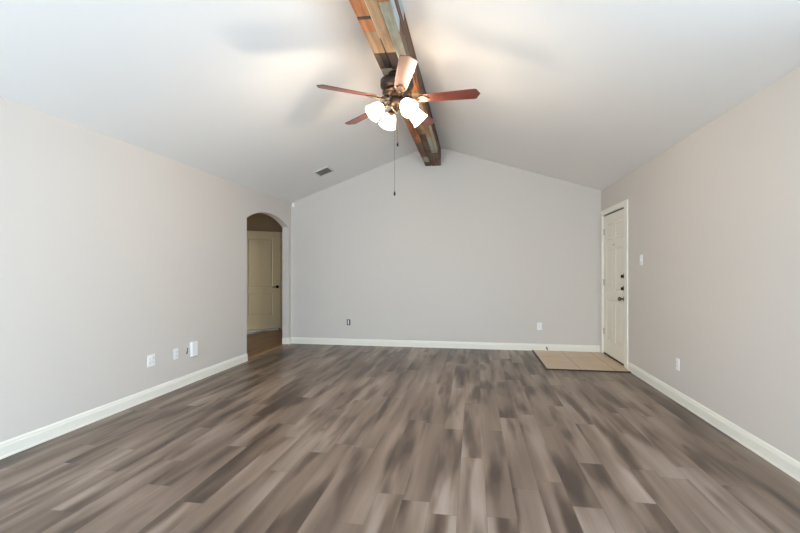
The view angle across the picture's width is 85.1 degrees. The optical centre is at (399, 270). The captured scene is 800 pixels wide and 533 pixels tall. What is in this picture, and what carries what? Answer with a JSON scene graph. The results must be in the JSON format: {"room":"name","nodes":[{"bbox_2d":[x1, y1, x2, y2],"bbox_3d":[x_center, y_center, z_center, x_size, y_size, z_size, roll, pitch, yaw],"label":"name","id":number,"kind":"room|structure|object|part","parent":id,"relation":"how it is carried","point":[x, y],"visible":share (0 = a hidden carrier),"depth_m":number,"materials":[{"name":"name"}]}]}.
{"room":"empty living room","nodes":[
{"label":"empty living room","id":0,"kind":"room"},
{"bbox_2d":[0,96,290,441],"bbox_3d":[-2.656,0.045,3.230,0.110,2.410,8.900,0,0,10],"label":"wall","id":1,"kind":"structure","parent":0,"point":[115,254],"depth_m":3.73,"materials":[{"name":"beige paint"}]},
{"bbox_2d":[0,353,247,459],"bbox_3d":[-2.717,1.196,2.490,0.016,0.108,7.200,0,0,10],"label":"baseboard","id":2,"kind":"structure","parent":1,"relation":"attached to","point":[17,444],"depth_m":3.68,"materials":[{"name":"white paint"}]},
{"bbox_2d":[147,354,154,366],"bbox_3d":[-2.422,0.875,4.247,0.009,0.114,0.098,0,0,10],"label":"wall outlet","id":3,"kind":"object","parent":1,"relation":"attached to","point":[150,358],"visible":1,"depth_m":4.24,"materials":[{"name":"white plastic"}]},
{"bbox_2d":[174,348,177,359],"bbox_3d":[-2.363,0.877,4.600,0.009,0.114,0.070,0,0,10],"label":"wall outlet","id":4,"kind":"object","parent":1,"relation":"attached to","point":[176,349],"visible":1,"depth_m":4.60,"materials":[{"name":"white plastic"}]},
{"bbox_2d":[190,341,197,356],"bbox_3d":[-2.304,0.876,4.879,0.030,0.167,0.100,0,0,10],"label":"utility box","id":5,"kind":"object","parent":1,"relation":"attached to","point":[193,345],"visible":1,"depth_m":4.86,"materials":[{"name":"white plastic"}]},
{"bbox_2d":[282,338,288,343],"bbox_3d":[-1.940,1.196,7.401,0.126,0.108,0.016,0,0,10],"label":"baseboard","id":6,"kind":"object","parent":1,"relation":"attached to","point":[284,340],"visible":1,"depth_m":7.40,"materials":[{"name":"white paint"}]},
{"bbox_2d":[247,214,281,329],"bbox_3d":[-3.232,0.040,8.948,3.700,2.420,0.094,0,0,-29],"label":"wall","id":7,"kind":"structure","parent":0,"point":[255,222],"depth_m":9.10,"materials":[{"name":"paint"}]},
{"bbox_2d":[247,328,277,333],"bbox_3d":[-2.892,1.235,8.859,0.910,0.036,0.360,0,0,-29],"label":"trim","id":8,"kind":"structure","parent":7,"relation":"attached to","point":[257,330],"depth_m":8.87,"materials":[{"name":"white wood"}]},
{"bbox_2d":[247,231,279,329],"bbox_3d":[-2.881,0.195,9.035,0.800,2.030,0.093,0,0,-29],"label":"door","id":9,"kind":"structure","parent":7,"relation":"in","point":[263,247],"depth_m":9.07,"materials":[{"name":"beige paint"}]},
{"bbox_2d":[280,232,281,329],"bbox_3d":[-2.516,0.215,9.273,0.060,2.070,0.024,0,0,-29],"label":"trim","id":10,"kind":"structure","parent":7,"relation":"attached to","point":[280,232],"depth_m":9.25,"materials":[{"name":"beige paint"}]},
{"bbox_2d":[0,330,799,532],"bbox_3d":[-1.043,1.295,4.539,7.624,0.110,11.800,0,0,10],"label":"floor","id":11,"kind":"structure","parent":0,"point":[290,438],"depth_m":2.90,"materials":[{"name":"grey plastic"}]},
{"bbox_2d":[248,344,287,359],"bbox_3d":[-2.059,1.248,6.729,0.116,0.009,1.380,0,0,10],"label":"trim","id":12,"kind":"structure","parent":11,"relation":"on","point":[281,345],"depth_m":6.71,"materials":[{"name":"wood"}]},
{"bbox_2d":[532,350,630,372],"bbox_3d":[2.445,1.243,6.074,1.003,0.012,1.329,0,0,10],"label":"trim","id":13,"kind":"structure","parent":11,"relation":"on","point":[539,359],"depth_m":5.45,"materials":[{"name":"wood"}]},
{"bbox_2d":[0,0,799,202],"bbox_3d":[-0.128,-1.617,2.801,5.618,1.134,9.280,0,0,10],"label":"ceiling","id":14,"kind":"structure","parent":0,"point":[586,93],"depth_m":3.42,"materials":[{"name":"white paint"}]},
{"bbox_2d":[313,166,333,176],"bbox_3d":[-1.137,-1.479,6.522,0.232,0.093,0.300,0,0,10],"label":"ceiling vent","id":15,"kind":"object","parent":14,"relation":"in","point":[324,171],"visible":1,"depth_m":6.52,"materials":[{"name":"white metal"}]},
{"bbox_2d":[349,0,440,165],"bbox_3d":[-0.185,-1.864,2.810,0.251,0.335,8.679,0,0,10],"label":"ceiling beam","id":16,"kind":"structure","parent":14,"relation":"attached to","point":[384,25],"depth_m":3.34,"materials":[{"name":"brown wood"}]},
{"bbox_2d":[316,55,479,195],"bbox_3d":[0.031,-1.168,3.744,1.295,1.062,1.341,0,0,10],"label":"ceiling fan","id":17,"kind":"object","parent":16,"relation":"hanging from","point":[397,85],"visible":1,"depth_m":3.67,"materials":[{"name":"brown wood"}]},
{"bbox_3d":[-0.437,-1.468,3.562,0.501,0.006,0.138,0,12,-25],"label":"blade","id":18,"kind":"part","parent":17,"relation":"part of","materials":[{"name":"brown wood"}]},
{"bbox_3d":[-0.337,-1.445,4.088,0.138,0.006,0.501,-16,8,-43],"label":"blade","id":19,"kind":"part","parent":17,"relation":"part of","materials":[{"name":"brown wood"}]},
{"bbox_3d":[-0.195,-1.359,3.684,0.120,0.154,0.154,-44,16,-17],"label":"lamp shade","id":20,"kind":"part","parent":17,"relation":"part of","materials":[{"name":"white glass"}]},
{"bbox_3d":[-0.098,-1.359,3.927,0.154,0.154,0.120,0,-42,-23],"label":"lamp shade","id":21,"kind":"part","parent":17,"relation":"part of","materials":[{"name":"white glass"}]},
{"bbox_3d":[-0.046,-1.053,3.708,0.004,0.756,0.004,0,0,10],"label":"pull chain","id":22,"kind":"part","parent":17,"relation":"part of","materials":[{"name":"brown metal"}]},
{"bbox_3d":[-0.021,-1.263,3.711,0.004,0.336,0.004,0,0,10],"label":"pull chain","id":23,"kind":"part","parent":17,"relation":"part of","materials":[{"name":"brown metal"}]},
{"bbox_3d":[0.033,-1.495,3.306,0.138,0.006,0.501,12,-5,-7],"label":"blade","id":24,"kind":"part","parent":17,"relation":"part of","materials":[{"name":"brown wood"}]},
{"bbox_3d":[0.057,-1.365,3.599,0.057,0.058,0.083,0,42,-27],"label":"bulb","id":25,"kind":"part","parent":17,"relation":"part of","materials":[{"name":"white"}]},
{"bbox_3d":[0.060,-1.359,3.593,0.154,0.154,0.120,0,42,-27],"label":"lamp shade","id":26,"kind":"part","parent":17,"relation":"part of","materials":[{"name":"white glass"}]},
{"bbox_3d":[0.144,-1.359,3.830,0.120,0.154,0.154,44,-16,-17],"label":"lamp shade","id":27,"kind":"part","parent":17,"relation":"part of","materials":[{"name":"white glass"}]},
{"bbox_3d":[0.193,-1.466,4.157,0.138,0.006,0.501,-14,-7,28],"label":"blade","id":28,"kind":"part","parent":17,"relation":"part of","materials":[{"name":"brown wood"}]},
{"bbox_3d":[0.422,-1.473,3.673,0.501,0.006,0.138,0,-12,11],"label":"blade","id":29,"kind":"part","parent":17,"relation":"part of","materials":[{"name":"brown wood"}]},
{"bbox_2d":[291,148,600,344],"bbox_3d":[0.607,-0.397,7.134,5.018,3.294,0.110,0,0,10],"label":"wall","id":30,"kind":"structure","parent":0,"point":[466,248],"depth_m":7.05,"materials":[{"name":"beige paint"}]},
{"bbox_2d":[291,337,600,351],"bbox_3d":[0.605,1.196,7.070,5.000,0.108,0.016,0,0,10],"label":"baseboard","id":31,"kind":"structure","parent":30,"relation":"attached to","point":[295,340],"depth_m":7.04,"materials":[{"name":"white paint"}]},
{"bbox_2d":[537,323,541,329],"bbox_3d":[2.178,0.867,6.807,0.070,0.114,0.009,0,0,10],"label":"wall outlet","id":32,"kind":"object","parent":30,"relation":"attached to","point":[539,325],"visible":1,"depth_m":6.80,"materials":[{"name":"white plastic"}]},
{"bbox_2d":[601,66,799,461],"bbox_3d":[2.400,0.014,2.372,0.110,2.472,8.900,0,0,10],"label":"wall","id":33,"kind":"structure","parent":0,"point":[714,216],"depth_m":3.31,"materials":[{"name":"beige paint"}]},
{"bbox_2d":[603,209,623,365],"bbox_3d":[2.963,0.214,6.072,0.122,2.048,0.965,0,0,10],"label":"door","id":34,"kind":"structure","parent":33,"relation":"in","point":[613,231],"depth_m":6.05,"materials":[{"name":"white paint"}]},
{"bbox_2d":[601,199,627,368],"bbox_3d":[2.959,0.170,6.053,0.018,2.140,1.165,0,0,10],"label":"trim","id":35,"kind":"structure","parent":33,"relation":"attached to","point":[624,203],"depth_m":5.57,"materials":[{"name":"white paint"}]},
{"bbox_2d":[640,254,642,264],"bbox_3d":[2.790,-0.125,5.053,0.016,0.124,0.080,0,0,10],"label":"light switch","id":36,"kind":"object","parent":33,"relation":"attached to","point":[641,256],"visible":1,"depth_m":5.04,"materials":[{"name":"white plastic"}]},
{"bbox_2d":[676,358,679,370],"bbox_3d":[2.640,0.890,4.147,0.009,0.114,0.070,0,0,10],"label":"wall outlet","id":37,"kind":"object","parent":33,"relation":"attached to","point":[677,359],"visible":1,"depth_m":4.13,"materials":[{"name":"white plastic"}]},
{"bbox_2d":[627,362,799,481],"bbox_3d":[2.236,1.196,1.788,0.016,0.108,7.475,0,0,10],"label":"baseboard","id":38,"kind":"structure","parent":33,"relation":"attached to","point":[787,464],"depth_m":3.30,"materials":[{"name":"white paint"}]}
]}

